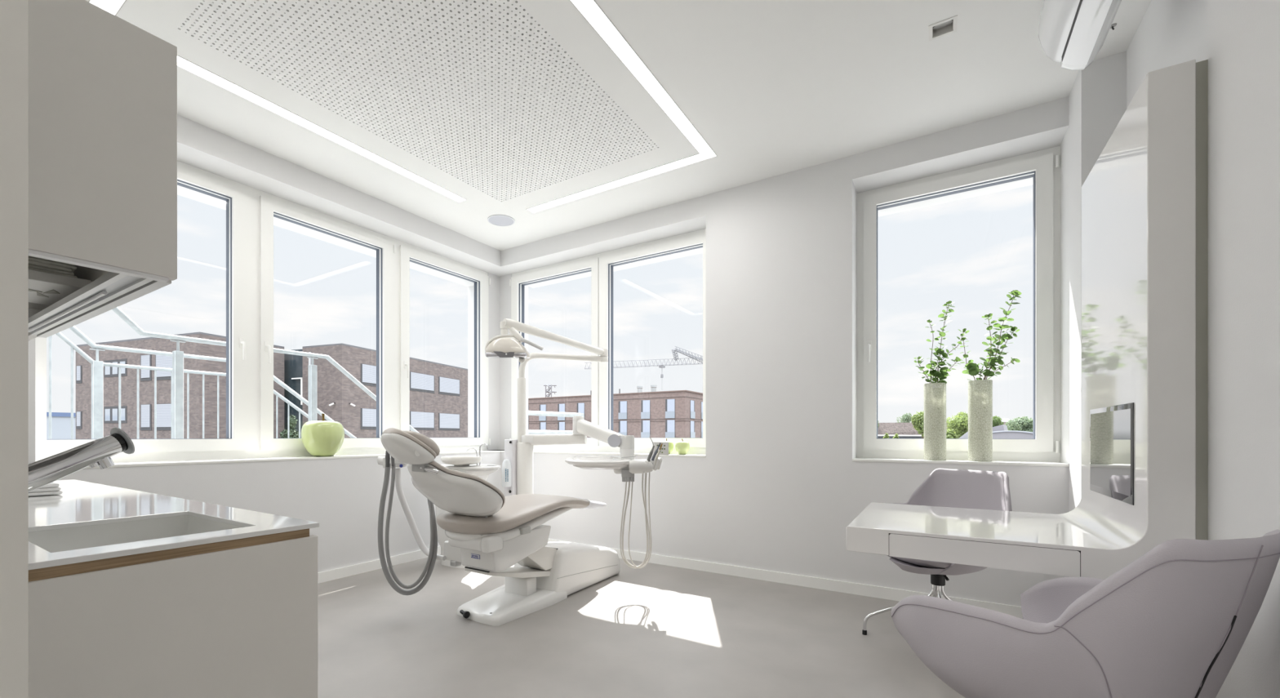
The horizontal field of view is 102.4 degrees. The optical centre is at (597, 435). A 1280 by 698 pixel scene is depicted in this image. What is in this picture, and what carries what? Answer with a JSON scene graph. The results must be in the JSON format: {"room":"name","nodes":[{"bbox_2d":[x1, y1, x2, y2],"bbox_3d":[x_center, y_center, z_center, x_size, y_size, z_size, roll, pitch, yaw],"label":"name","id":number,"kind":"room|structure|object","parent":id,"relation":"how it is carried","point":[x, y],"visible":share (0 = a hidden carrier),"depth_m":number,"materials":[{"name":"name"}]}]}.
{"room":"dental clinic","nodes":[
{"label":"dental clinic","id":0,"kind":"room"},
{"bbox_2d":[0,0,28,697],"bbox_3d":[-2.041,-0.411,-0.274,5.501,2.962,2.890,0,0,34],"label":"wall","id":1,"kind":"structure","parent":0,"point":[14,14],"depth_m":0.40,"materials":[{"name":"grey paint"}]},
{"bbox_2d":[28,0,177,340],"bbox_3d":[-1.619,-0.478,1.333,1.928,0.417,0.257,0,0,34],"label":"upper cabinet","id":2,"kind":"object","parent":1,"relation":"attached to","point":[103,87],"visible":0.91,"depth_m":0.83,"materials":[{"name":"white laminate"}]},
{"bbox_2d":[28,266,77,277],"bbox_3d":[-1.252,-0.335,1.084,0.235,0.007,0.175,0,0,34],"label":"folded towel","id":3,"kind":"object","parent":2,"relation":"in","point":[33,268],"visible":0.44,"depth_m":1.06,"materials":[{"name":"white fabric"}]},
{"bbox_2d":[28,264,74,275],"bbox_3d":[-1.255,-0.342,1.083,0.231,0.007,0.171,0,0,34],"label":"folded towel","id":4,"kind":"object","parent":3,"relation":"on","point":[29,265],"visible":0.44,"depth_m":1.06,"materials":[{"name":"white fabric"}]},
{"bbox_2d":[28,260,71,271],"bbox_3d":[-1.255,-0.349,1.080,0.235,0.007,0.167,0,0,34],"label":"folded towel","id":5,"kind":"object","parent":4,"relation":"on","point":[30,262],"visible":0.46,"depth_m":1.06,"materials":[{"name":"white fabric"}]},
{"bbox_2d":[28,257,76,271],"bbox_3d":[-1.254,-0.356,1.085,0.231,0.007,0.175,0,0,34],"label":"folded towel","id":6,"kind":"object","parent":5,"relation":"on","point":[73,268],"visible":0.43,"depth_m":1.06,"materials":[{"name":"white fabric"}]},
{"bbox_2d":[28,255,74,265],"bbox_3d":[-1.254,-0.364,1.082,0.235,0.007,0.171,0,0,34],"label":"folded towel","id":7,"kind":"object","parent":6,"relation":"on","point":[28,255],"visible":0.08,"depth_m":1.06,"materials":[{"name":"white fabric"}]},
{"bbox_2d":[28,269,91,317],"bbox_3d":[-1.354,-0.321,1.153,0.510,0.020,0.224,0,0,33],"label":"shelf","id":8,"kind":"object","parent":2,"relation":"attached to","point":[46,289],"depth_m":1.09,"materials":[{"name":"white"}]},
{"bbox_2d":[28,114,500,572],"bbox_3d":[-2.181,-0.411,3.992,0.559,2.962,4.450,0,0,34],"label":"wall","id":9,"kind":"structure","parent":0,"point":[343,495],"depth_m":3.81,"materials":[{"name":"white paint"}]},
{"bbox_2d":[35,160,250,462],"bbox_3d":[-2.725,-0.785,3.143,0.167,1.890,1.063,0,0,34],"label":"window","id":10,"kind":"structure","parent":9,"relation":"in","point":[237,443],"depth_m":3.48,"materials":[{"name":"white plastic"}]},
{"bbox_2d":[250,186,395,457],"bbox_3d":[-2.118,-0.785,4.059,0.167,1.890,1.136,0,0,34],"label":"window","id":11,"kind":"structure","parent":9,"relation":"in","point":[264,206],"depth_m":3.71,"materials":[{"name":"white plastic"}]},
{"bbox_2d":[318,545,440,583],"bbox_3d":[-1.888,1.032,3.914,0.014,0.075,3.244,0,0,34],"label":"baseboard","id":12,"kind":"structure","parent":9,"relation":"attached to","point":[334,574],"depth_m":4.01,"materials":[{"name":"white plastic"}]},
{"bbox_2d":[84,449,706,468],"bbox_3d":[-1.014,0.169,3.474,2.474,0.017,3.505,0,0,34],"label":"windowsill","id":13,"kind":"structure","parent":9,"relation":"attached to","point":[120,464],"depth_m":3.67,"materials":[{"name":"white stone"}]},
{"bbox_2d":[301,413,344,457],"bbox_3d":[-2.072,-0.002,3.872,0.292,0.324,0.292,0,0,34],"label":"apple","id":14,"kind":"object","parent":13,"relation":"on","point":[323,437],"visible":0.99,"depth_m":3.77,"materials":[{"name":"ceramic"}]},
{"bbox_2d":[662,438,673,453],"bbox_3d":[0.581,0.093,4.347,0.118,0.134,0.118,0,0,9],"label":"apple","id":15,"kind":"object","parent":13,"relation":"on","point":[670,443],"visible":0.34,"depth_m":4.31,"materials":[{"name":"ceramic"}]},
{"bbox_2d":[675,439,689,454],"bbox_3d":[0.701,0.094,4.267,0.118,0.131,0.118,0,0,-24],"label":"apple","id":16,"kind":"object","parent":13,"relation":"on","point":[682,447],"visible":1,"depth_m":4.22,"materials":[{"name":"ceramic"}]},
{"bbox_2d":[394,239,490,451],"bbox_3d":[-1.490,-0.785,5.008,0.167,1.890,1.139,0,0,34],"label":"window","id":17,"kind":"structure","parent":9,"relation":"in","point":[405,253],"depth_m":4.93,"materials":[{"name":"white plastic"}]},
{"bbox_2d":[85,0,1151,250],"bbox_3d":[-0.810,-1.917,1.585,5.501,0.050,6.950,0,0,34],"label":"ceiling","id":18,"kind":"structure","parent":0,"point":[773,87],"depth_m":2.83,"materials":[{"name":"white paint"}]},
{"bbox_2d":[88,0,466,202],"bbox_3d":[-1.104,-1.902,2.830,1.533,0.024,2.219,0,0,34],"label":"channel","id":19,"kind":"object","parent":18,"relation":"attached to","point":[109,6],"visible":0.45,"depth_m":3.02,"materials":[{"name":"white"}]},
{"bbox_2d":[175,0,660,202],"bbox_3d":[-0.777,-1.898,2.885,1.436,0.012,2.142,0,0,34],"label":"ceiling panel","id":20,"kind":"object","parent":18,"relation":"attached to","point":[481,92],"visible":1,"depth_m":2.72,"materials":[{"name":"white"}]},
{"bbox_2d":[487,214,515,226],"bbox_3d":[-0.853,-1.889,4.522,0.236,0.006,0.236,0,0,34],"label":"ceiling speaker","id":21,"kind":"object","parent":18,"relation":"attached to","point":[495,220],"visible":1,"depth_m":4.52,"materials":[{"name":"white"}]},
{"bbox_2d":[525,0,716,213],"bbox_3d":[-0.488,-1.902,2.998,1.632,0.024,2.230,0,0,34],"label":"ceiling light strip","id":22,"kind":"object","parent":18,"relation":"attached to","point":[591,8],"visible":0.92,"depth_m":2.87,"materials":[{"name":"white"}]},
{"bbox_2d":[928,15,957,41],"bbox_3d":[1.604,-1.919,2.389,0.110,0.060,0.108,0,0,34],"label":"recessed light","id":23,"kind":"object","parent":18,"relation":"in","point":[944,27],"visible":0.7,"depth_m":2.40,"materials":[{"name":"white"}]},
{"bbox_2d":[1110,23,1116,30],"bbox_3d":[2.378,-1.883,2.373,0.028,0.019,0.028,0,0,34],"label":"ceiling hook","id":24,"kind":"object","parent":18,"relation":"attached to","point":[1113,25],"visible":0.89,"depth_m":2.37,"materials":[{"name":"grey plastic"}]},
{"bbox_2d":[318,554,965,697],"bbox_3d":[-0.810,1.170,1.585,5.501,0.200,6.950,0,0,34],"label":"floor","id":25,"kind":"structure","parent":0,"point":[653,630],"depth_m":2.65,"materials":[{"name":"plastic"}]},
{"bbox_2d":[28,515,318,697],"bbox_3d":[-1.550,0.635,1.437,1.928,0.870,0.504,0,0,34],"label":"base cabinet","id":26,"kind":"object","parent":25,"relation":"on","point":[238,618],"visible":0.59,"depth_m":0.92,"materials":[{"name":"white laminate"}]},
{"bbox_2d":[28,479,319,569],"bbox_3d":[-1.566,0.258,1.449,1.968,0.135,0.508,0,0,34],"label":"countertop","id":27,"kind":"structure","parent":26,"relation":"on","point":[82,504],"depth_m":1.19,"materials":[{"name":"white"}]},
{"bbox_2d":[28,482,62,496],"bbox_3d":[-1.834,0.171,1.601,0.174,0.036,0.205,0,0,34],"label":"folded napkin","id":28,"kind":"object","parent":27,"relation":"on","point":[52,488],"visible":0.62,"depth_m":1.61,"materials":[{"name":"white fabric"}]},
{"bbox_2d":[28,426,134,492],"bbox_3d":[-1.056,0.089,0.964,0.072,0.211,0.283,0,0,31],"label":"tap","id":29,"kind":"object","parent":27,"relation":"on","point":[43,472],"visible":0.89,"depth_m":1.00,"materials":[{"name":"silver metal"}]},
{"bbox_2d":[28,515,243,552],"bbox_3d":[-0.956,0.263,1.058,0.374,0.125,0.304,0,0,33],"label":"basin","id":30,"kind":"object","parent":27,"relation":"in","point":[64,537],"depth_m":1.16,"materials":[{"name":"white"}]},
{"bbox_2d":[380,427,620,626],"bbox_3d":[-0.501,0.521,3.266,0.551,1.099,1.916,0,0,34],"label":"dental chair","id":31,"kind":"object","parent":25,"relation":"on","point":[488,531],"visible":1,"depth_m":2.97,"materials":[{"name":"beige leather"}]},
{"bbox_2d":[382,427,436,458],"bbox_3d":[-0.938,0.047,2.551,0.244,0.163,0.234,0,0,33],"label":"cushion","id":32,"kind":"object","parent":31,"relation":"on","point":[399,444],"depth_m":2.47,"materials":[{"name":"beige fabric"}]},
{"bbox_2d":[377,450,446,595],"bbox_3d":[-1.126,0.516,3.099,0.439,0.870,0.177,0,0,-4],"label":"hose","id":33,"kind":"object","parent":31,"relation":"attached to","point":[388,462],"visible":0.84,"depth_m":3.04,"materials":[{"name":"white plastic"}]},
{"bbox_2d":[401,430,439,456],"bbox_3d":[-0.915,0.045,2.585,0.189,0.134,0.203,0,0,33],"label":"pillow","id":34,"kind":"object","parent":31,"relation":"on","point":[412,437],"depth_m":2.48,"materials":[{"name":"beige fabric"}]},
{"bbox_2d":[429,460,505,507],"bbox_3d":[-0.797,0.271,2.800,0.533,0.318,0.439,0,0,33],"label":"backrest cushion","id":35,"kind":"object","parent":31,"relation":"on","point":[448,487],"depth_m":2.65,"materials":[{"name":"beige fabric"}]},
{"bbox_2d":[435,493,589,534],"bbox_3d":[-0.507,0.485,3.284,0.528,0.162,1.091,0,0,33],"label":"seat cushion","id":36,"kind":"object","parent":31,"relation":"on","point":[521,513],"depth_m":2.93,"materials":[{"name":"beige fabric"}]},
{"bbox_2d":[519,525,530,534],"bbox_3d":[-0.421,0.550,2.965,0.030,0.040,0.080,0,0,33],"label":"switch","id":37,"kind":"object","parent":31,"relation":"attached to","point":[523,530],"depth_m":2.95,"materials":[{"name":"grey"}]},
{"bbox_2d":[435,318,634,568],"bbox_3d":[-0.554,0.114,3.968,1.667,1.912,0.932,0,0,4],"label":"dental delivery unit","id":38,"kind":"object","parent":25,"relation":"on","point":[517,464],"visible":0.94,"depth_m":4.11,"materials":[{"name":"white plastic"}]},
{"bbox_2d":[440,455,481,466],"bbox_3d":[-1.094,0.206,4.118,0.320,0.072,0.320,0,0,33],"label":"bowl","id":39,"kind":"object","parent":38,"relation":"on","point":[455,460],"depth_m":4.01,"materials":[{"name":"white ceramic"}]},
{"bbox_2d":[453,447,477,466],"bbox_3d":[-1.076,0.175,4.144,0.124,0.149,0.188,0,0,33],"label":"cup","id":40,"kind":"object","parent":38,"relation":"on","point":[469,447],"depth_m":4.19,"materials":[{"name":"white ceramic"}]},
{"bbox_2d":[441,463,500,469],"bbox_3d":[-1.080,0.258,4.229,0.580,0.022,0.360,0,0,33],"label":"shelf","id":41,"kind":"object","parent":38,"relation":"attached to","point":[460,466],"depth_m":4.06,"materials":[{"name":"white plastic"}]},
{"bbox_2d":[501,459,511,487],"bbox_3d":[-0.738,0.304,4.148,0.080,0.221,0.080,0,0,33],"label":"control panel","id":42,"kind":"object","parent":38,"relation":"on","point":[506,470],"depth_m":4.12,"materials":[{"name":"white"}]},
{"bbox_2d":[484,320,604,377],"bbox_3d":[-0.440,-0.648,4.008,0.566,0.376,1.143,0,0,33],"label":"lamp","id":43,"kind":"object","parent":38,"relation":"attached to","point":[504,347],"depth_m":3.74,"materials":[{"name":"white plastic"}]},
{"bbox_2d":[565,436,668,568],"bbox_3d":[0.128,0.444,3.447,0.696,0.868,0.328,0,0,5],"label":"unit","id":44,"kind":"object","parent":38,"relation":"attached to","point":[627,468],"visible":1,"depth_m":3.38,"materials":[{"name":"white plastic"}]},
{"bbox_2d":[565,455,653,469],"bbox_3d":[0.078,0.184,3.453,0.582,0.079,0.488,0,0,33],"label":"tray","id":45,"kind":"object","parent":44,"relation":"on","point":[587,462],"depth_m":3.33,"materials":[{"name":"white plastic"}]},
{"bbox_2d":[862,468,1012,635],"bbox_3d":[1.780,0.629,2.659,0.607,0.882,0.599,0,0,-24],"label":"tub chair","id":46,"kind":"object","parent":25,"relation":"on","point":[944,487],"visible":0.38,"depth_m":2.72,"materials":[{"name":"grey leather"}]},
{"bbox_2d":[890,555,951,568],"bbox_3d":[1.721,0.619,2.635,0.427,0.079,0.430,0,0,-27],"label":"seat cushion","id":47,"kind":"object","parent":46,"relation":"on","point":[915,563],"depth_m":2.51,"materials":[{"name":"grey leather"}]},
{"bbox_2d":[846,59,1208,579],"bbox_3d":[1.483,0.028,1.943,0.882,2.084,0.793,0,0,34],"label":"desk","id":48,"kind":"object","parent":25,"relation":"on","point":[1144,198],"visible":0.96,"depth_m":1.48,"materials":[{"name":"white paint"}]},
{"bbox_2d":[1089,402,1133,505],"bbox_3d":[1.742,0.056,1.747,0.008,0.308,0.516,0,0,34],"label":"wall monitor","id":49,"kind":"object","parent":48,"relation":"attached to","point":[1111,428],"visible":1,"depth_m":1.70,"materials":[{"name":"black glass"}]},
{"bbox_2d":[890,528,1279,697],"bbox_3d":[1.127,0.629,1.231,0.599,0.882,0.607,0,0,-15],"label":"tub chair","id":50,"kind":"object","parent":25,"relation":"on","point":[1174,621],"visible":1,"depth_m":1.00,"materials":[{"name":"grey leather"}]},
{"bbox_2d":[484,96,1068,606],"bbox_3d":[0.722,-0.411,4.435,4.911,2.962,0.506,0,0,34],"label":"wall","id":51,"kind":"structure","parent":0,"point":[778,486],"depth_m":3.73,"materials":[{"name":"white paint"}]},
{"bbox_2d":[509,253,599,452],"bbox_3d":[-0.442,-0.785,5.228,1.132,1.890,0.128,0,0,34],"label":"window","id":52,"kind":"structure","parent":51,"relation":"in","point":[517,281],"depth_m":5.13,"materials":[{"name":"white plastic"}]},
{"bbox_2d":[599,228,706,453],"bbox_3d":[0.519,-0.785,4.602,1.162,1.890,0.112,0,0,34],"label":"window","id":53,"kind":"structure","parent":51,"relation":"in","point":[694,240],"depth_m":4.73,"materials":[{"name":"white plastic"}]},
{"bbox_2d":[547,538,1022,618],"bbox_3d":[0.812,1.032,4.064,4.352,0.075,0.014,0,0,34],"label":"baseboard","id":54,"kind":"structure","parent":51,"relation":"attached to","point":[885,593],"depth_m":3.64,"materials":[{"name":"white plastic"}]},
{"bbox_2d":[857,146,1060,462],"bbox_3d":[2.314,-0.785,3.381,1.093,1.890,0.167,0,0,34],"label":"window","id":55,"kind":"structure","parent":51,"relation":"in","point":[1043,166],"depth_m":3.23,"materials":[{"name":"white plastic"}]},
{"bbox_2d":[852,457,1069,466],"bbox_3d":[2.241,0.169,3.271,1.093,0.017,0.252,0,0,34],"label":"trim","id":56,"kind":"structure","parent":51,"relation":"attached to","point":[864,460],"depth_m":3.14,"materials":[{"name":"white stone"}]},
{"bbox_2d":[924,382,946,460],"bbox_3d":[2.169,-0.086,3.307,0.122,0.492,0.123,0,0,34],"label":"vase","id":57,"kind":"object","parent":56,"relation":"on","point":[935,393],"visible":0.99,"depth_m":3.26,"materials":[{"name":"beige ceramic"}]},
{"bbox_2d":[914,300,969,384],"bbox_3d":[2.190,-0.372,3.280,0.297,0.964,0.137,0,0,34],"label":"eucalyptus spray","id":58,"kind":"object","parent":57,"relation":"in","point":[942,375],"visible":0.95,"depth_m":3.28,"materials":[{"name":"green"}]},
{"bbox_2d":[968,379,992,461],"bbox_3d":[2.365,-0.088,3.178,0.122,0.497,0.122,0,0,34],"label":"vase","id":59,"kind":"object","parent":56,"relation":"on","point":[980,391],"visible":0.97,"depth_m":3.13,"materials":[{"name":"beige ceramic"}]},
{"bbox_2d":[960,289,1022,380],"bbox_3d":[2.399,-0.381,3.148,0.313,0.983,0.117,0,0,26],"label":"eucalyptus spray","id":60,"kind":"object","parent":59,"relation":"in","point":[972,369],"visible":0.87,"depth_m":3.13,"materials":[{"name":"green"}]},
{"bbox_2d":[1060,0,1279,697],"bbox_3d":[1.925,-0.411,1.274,0.595,2.962,4.450,0,0,34],"label":"wall","id":61,"kind":"structure","parent":0,"point":[1239,40],"depth_m":1.27,"materials":[{"name":"white paint"}]},
{"bbox_2d":[1038,0,1121,70],"bbox_3d":[1.807,-1.723,1.853,0.232,0.338,0.885,0,0,34],"label":"air conditioner","id":62,"kind":"object","parent":61,"relation":"attached to","point":[1072,33],"visible":1,"depth_m":2.05,"materials":[{"name":"white"}]},
{"label":"outside","id":63,"kind":"structure","parent":0,"visible":0},
{"bbox_2d":[543,384,556,397],"bbox_3d":[-9.329,-2.376,99.929,2.505,14.916,1.101,0,0,7],"label":"lattice pylon","id":64,"kind":"object","parent":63,"point":[545,385],"visible":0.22,"depth_m":99.81,"materials":[{"name":"grey"}]},
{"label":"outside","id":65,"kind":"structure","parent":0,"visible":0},
{"bbox_3d":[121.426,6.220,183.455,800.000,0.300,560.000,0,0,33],"label":"ground","id":66,"kind":"structure","parent":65,"visible":0},
{"bbox_2d":[46,412,75,439],"bbox_3d":[-76.132,1.920,49.851,38.200,8.300,49.100,0,0,33],"label":"warehouse","id":67,"kind":"structure","parent":66,"relation":"on","point":[60,421],"depth_m":50.55,"materials":[{"name":"grey"}]},
{"bbox_2d":[75,332,284,439],"bbox_3d":[-26.323,0.220,32.377,11.700,11.700,5.045,0,0,21],"label":"brick building","id":68,"kind":"structure","parent":66,"relation":"on","point":[83,367],"depth_m":29.53,"materials":[{"name":"brown"}]},
{"bbox_2d":[76,411,80,426],"bbox_3d":[-32.308,-1.010,31.945,0.400,0.900,0.025,0,0,21],"label":"blind","id":69,"kind":"object","parent":68,"relation":"hanging from","point":[78,413],"depth_m":31.92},
{"bbox_2d":[76,365,80,380],"bbox_3d":[-32.308,-3.860,31.945,0.400,0.900,0.025,0,0,21],"label":"blind","id":70,"kind":"object","parent":68,"relation":"hanging from","point":[78,367],"depth_m":31.92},
{"bbox_2d":[141,404,150,426],"bbox_3d":[-26.088,-1.110,29.607,0.790,1.300,0.025,0,0,21],"label":"blind","id":71,"kind":"object","parent":68,"relation":"hanging from","point":[145,408],"depth_m":29.58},
{"bbox_2d":[141,355,150,377],"bbox_3d":[-26.088,-3.960,29.607,0.790,1.300,0.025,0,0,21],"label":"blind","id":72,"kind":"object","parent":68,"relation":"hanging from","point":[145,359],"depth_m":29.58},
{"bbox_2d":[156,404,171,426],"bbox_3d":[-24.440,-1.110,28.988,1.590,1.300,0.025,0,0,21],"label":"blind","id":73,"kind":"object","parent":68,"relation":"hanging from","point":[163,411],"depth_m":29.00,"materials":[{"name":"plastic"}]},
{"bbox_2d":[155,355,172,377],"bbox_3d":[-24.440,-3.960,28.988,1.590,1.300,0.025,0,0,21],"label":"blind","id":74,"kind":"object","parent":68,"relation":"hanging from","point":[162,361],"depth_m":29.01,"materials":[{"name":"plastic"}]},
{"bbox_2d":[48,325,355,439],"bbox_3d":[-2.726,1.679,6.300,1.160,8.782,8.528,0,0,34],"label":"steel railing","id":75,"kind":"object","parent":66,"relation":"on","point":[97,366],"visible":0.4,"depth_m":4.70,"materials":[{"name":"metal"}]},
{"bbox_2d":[111,306,418,438],"bbox_3d":[-2.267,1.667,5.996,0.060,8.806,8.528,0,0,34],"label":"steel railing","id":76,"kind":"object","parent":66,"relation":"on","point":[177,356],"visible":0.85,"depth_m":4.21,"materials":[{"name":"metal"}]},
{"bbox_2d":[279,414,298,438],"bbox_3d":[-14.323,2.547,24.067,0.896,7.045,1.037,0,0,34],"label":"tree","id":77,"kind":"object","parent":66,"relation":"on","point":[293,433],"visible":0.23,"depth_m":23.90,"materials":[{"name":"green plant"}]},
{"bbox_2d":[284,343,467,438],"bbox_3d":[-15.169,0.220,40.721,5.645,11.700,17.900,0,0,21],"label":"brick building","id":78,"kind":"structure","parent":66,"relation":"on","point":[438,392],"depth_m":33.24,"materials":[{"name":"brown"}]},
{"bbox_2d":[362,408,376,426],"bbox_3d":[-14.655,-1.140,34.102,0.025,1.160,2.550,0,0,21],"label":"blind","id":79,"kind":"object","parent":78,"relation":"hanging from","point":[369,415],"depth_m":33.45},
{"bbox_2d":[362,364,376,383],"bbox_3d":[-14.655,-3.990,34.102,0.025,1.160,2.550,0,0,21],"label":"blind","id":80,"kind":"object","parent":78,"relation":"hanging from","point":[369,371],"depth_m":33.45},
{"bbox_2d":[410,411,434,427],"bbox_3d":[-13.076,-1.140,38.305,0.025,1.160,2.550,0,0,21],"label":"blind","id":81,"kind":"object","parent":78,"relation":"hanging from","point":[418,419],"depth_m":38.25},
{"bbox_2d":[410,372,434,391],"bbox_3d":[-13.076,-3.990,38.305,0.025,1.160,2.550,0,0,21],"label":"blind","id":82,"kind":"object","parent":78,"relation":"hanging from","point":[420,381],"depth_m":38.25,"materials":[{"name":"plastic"}]},
{"bbox_2d":[439,413,459,428],"bbox_3d":[-11.932,-1.140,41.347,0.025,1.160,2.550,0,0,21],"label":"blind","id":83,"kind":"object","parent":78,"relation":"hanging from","point":[446,420],"depth_m":41.27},
{"bbox_2d":[439,376,459,394],"bbox_3d":[-11.932,-3.990,41.347,0.025,1.160,2.550,0,0,21],"label":"blind","id":84,"kind":"object","parent":78,"relation":"hanging from","point":[447,384],"depth_m":41.27,"materials":[{"name":"plastic"}]},
{"bbox_2d":[528,410,584,434],"bbox_3d":[-0.643,2.873,6.612,0.928,6.395,0.112,0,0,2],"label":"steel railing","id":85,"kind":"object","parent":66,"relation":"on","point":[530,412],"visible":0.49,"depth_m":6.57,"materials":[{"name":"metal"}]},
{"bbox_2d":[528,385,702,437],"bbox_3d":[-2.281,-0.605,90.179,47.050,13.350,20.120,0,0,33],"label":"apartment building","id":86,"kind":"structure","parent":66,"relation":"on","point":[676,413],"depth_m":73.14,"materials":[{"name":"red brick"}]},
{"bbox_2d":[540,422,546,430],"bbox_3d":[-8.803,-0.810,82.531,1.110,2.540,0.030,0,0,33],"label":"blind","id":87,"kind":"object","parent":86,"relation":"hanging from","point":[543,424],"depth_m":82.50,"materials":[{"name":"grey"}]},
{"bbox_2d":[540,404,546,411],"bbox_3d":[-8.803,-3.640,82.531,1.110,2.540,0.030,0,0,33],"label":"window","id":88,"kind":"structure","parent":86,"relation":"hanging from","point":[543,406],"depth_m":82.50,"materials":[{"name":"grey"}]},
{"bbox_2d":[559,422,564,430],"bbox_3d":[-5.634,-0.810,80.434,1.110,2.540,0.030,0,0,33],"label":"blind","id":89,"kind":"object","parent":86,"relation":"hanging from","point":[562,424],"depth_m":80.41,"materials":[{"name":"grey"}]},
{"bbox_2d":[559,404,564,412],"bbox_3d":[-5.634,-3.640,80.434,1.110,2.540,0.030,0,0,33],"label":"blind","id":90,"kind":"object","parent":86,"relation":"hanging from","point":[562,406],"depth_m":80.41,"materials":[{"name":"grey"}]},
{"bbox_2d":[577,403,584,413],"bbox_3d":[-2.549,-3.640,78.392,1.110,2.540,0.030,0,0,33],"label":"blind","id":91,"kind":"object","parent":86,"relation":"hanging from","point":[580,406],"depth_m":78.34,"materials":[{"name":"grey"}]},
{"bbox_2d":[620,420,626,431],"bbox_3d":[3.688,-0.810,74.263,1.110,2.540,0.030,0,0,33],"label":"blind","id":92,"kind":"object","parent":86,"relation":"hanging from","point":[623,423],"depth_m":74.23,"materials":[{"name":"grey"}]},
{"bbox_2d":[620,400,626,413],"bbox_3d":[3.688,-3.640,74.263,1.110,2.540,0.030,0,0,33],"label":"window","id":93,"kind":"structure","parent":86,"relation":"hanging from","point":[623,403],"depth_m":74.21,"materials":[{"name":"grey"}]},
{"bbox_2d":[636,386,643,392],"bbox_3d":[6.209,-6.655,76.237,0.900,1.250,0.900,0,0,33],"label":"roof vent","id":94,"kind":"object","parent":86,"relation":"attached to","point":[639,388],"depth_m":75.91,"materials":[{"name":"metal"}]},
{"bbox_2d":[642,420,649,431],"bbox_3d":[6.799,-0.810,72.205,1.110,2.540,0.030,0,0,33],"label":"blind","id":95,"kind":"object","parent":86,"relation":"hanging from","point":[646,424],"depth_m":72.20,"materials":[{"name":"grey"}]},
{"bbox_2d":[642,400,649,412],"bbox_3d":[6.799,-3.640,72.205,1.110,2.540,0.030,0,0,33],"label":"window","id":96,"kind":"structure","parent":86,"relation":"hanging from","point":[646,403],"depth_m":72.20,"materials":[{"name":"grey"}]},
{"bbox_2d":[650,385,657,391],"bbox_3d":[8.127,-6.655,74.967,0.900,1.250,0.900,0,0,33],"label":"roof vent","id":97,"kind":"object","parent":86,"relation":"attached to","point":[653,387],"depth_m":74.63,"materials":[{"name":"metal"}]},
{"bbox_2d":[666,419,675,431],"bbox_3d":[9.959,-0.810,70.113,1.110,2.540,0.030,0,0,33],"label":"blind","id":98,"kind":"object","parent":86,"relation":"hanging from","point":[670,423],"depth_m":70.09,"materials":[{"name":"grey"}]},
{"bbox_2d":[666,399,675,411],"bbox_3d":[9.959,-3.640,70.113,1.110,2.540,0.030,0,0,33],"label":"window","id":99,"kind":"structure","parent":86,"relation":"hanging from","point":[670,402],"depth_m":70.09,"materials":[{"name":"grey"}]},
{"bbox_2d":[690,421,693,431],"bbox_3d":[13.010,-0.750,70.864,0.030,2.420,1.190,0,0,33],"label":"blind","id":100,"kind":"object","parent":86,"relation":"hanging from","point":[691,422],"depth_m":70.81,"materials":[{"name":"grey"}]},
{"bbox_2d":[690,400,693,411],"bbox_3d":[13.010,-3.580,70.864,0.030,2.420,1.190,0,0,33],"label":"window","id":101,"kind":"structure","parent":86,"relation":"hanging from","point":[691,401],"depth_m":70.81,"materials":[{"name":"grey"}]},
{"bbox_2d":[584,346,702,377],"bbox_3d":[17.717,-2.429,111.771,35.418,34.076,23.548,0,0,33],"label":"tower crane","id":102,"kind":"object","parent":66,"relation":"on","point":[675,349],"visible":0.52,"depth_m":111.91,"materials":[{"name":"grey"}]},
{"bbox_2d":[896,413,911,422],"bbox_3d":[37.163,1.673,62.111,1.749,8.795,1.764,0,0,-27],"label":"tree","id":103,"kind":"object","parent":66,"relation":"on","point":[906,418],"visible":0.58,"depth_m":61.82,"materials":[{"name":"green plant"}]},
{"bbox_2d":[911,410,924,438],"bbox_3d":[18.860,2.305,29.988,0.897,7.530,1.256,0,0,-20],"label":"tree","id":104,"kind":"object","parent":66,"relation":"on","point":[917,420],"visible":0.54,"depth_m":29.92,"materials":[{"name":"green plant"}]},
{"bbox_2d":[877,422,1015,438],"bbox_3d":[42.069,2.289,58.936,16.898,7.562,36.940,0,0,33],"label":"building","id":105,"kind":"structure","parent":66,"relation":"on","point":[904,430],"depth_m":50.15,"materials":[{"name":"tile"}]},
{"bbox_2d":[946,428,957,438],"bbox_3d":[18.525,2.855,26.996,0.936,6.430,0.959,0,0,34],"label":"bush","id":106,"kind":"object","parent":66,"relation":"on","point":[949,433],"visible":0.12,"depth_m":26.88,"materials":[{"name":"green plant"}]},
{"bbox_2d":[946,411,968,438],"bbox_3d":[23.997,2.240,33.966,1.814,7.660,2.017,0,0,34],"label":"tree","id":107,"kind":"object","parent":66,"relation":"on","point":[959,425],"visible":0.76,"depth_m":33.70,"materials":[{"name":"green plant"}]},
{"bbox_2d":[959,424,1032,438],"bbox_3d":[19.116,2.786,24.237,3.960,6.568,5.476,0,0,34],"label":"roof","id":108,"kind":"structure","parent":66,"relation":"on","point":[1002,431],"depth_m":22.08,"materials":[{"name":"silver metal"}]},
{"bbox_2d":[992,415,1004,426],"bbox_3d":[35.391,2.143,46.020,1.145,7.854,1.672,0,0,-5],"label":"tree","id":109,"kind":"object","parent":66,"relation":"on","point":[996,420],"visible":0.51,"depth_m":45.45,"materials":[{"name":"green plant"}]},
{"bbox_2d":[999,417,1009,422],"bbox_3d":[55.113,1.890,70.502,2.205,8.359,7.459,0,0,33],"label":"gabled roof","id":110,"kind":"structure","parent":66,"relation":"on","point":[1004,420],"depth_m":69.07,"materials":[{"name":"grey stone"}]},
{"bbox_2d":[1004,416,1032,431],"bbox_3d":[24.897,2.475,30.015,1.838,7.191,2.367,0,0,34],"label":"tree","id":111,"kind":"object","parent":66,"relation":"on","point":[1024,424],"visible":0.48,"depth_m":29.61,"materials":[{"name":"green plant"}]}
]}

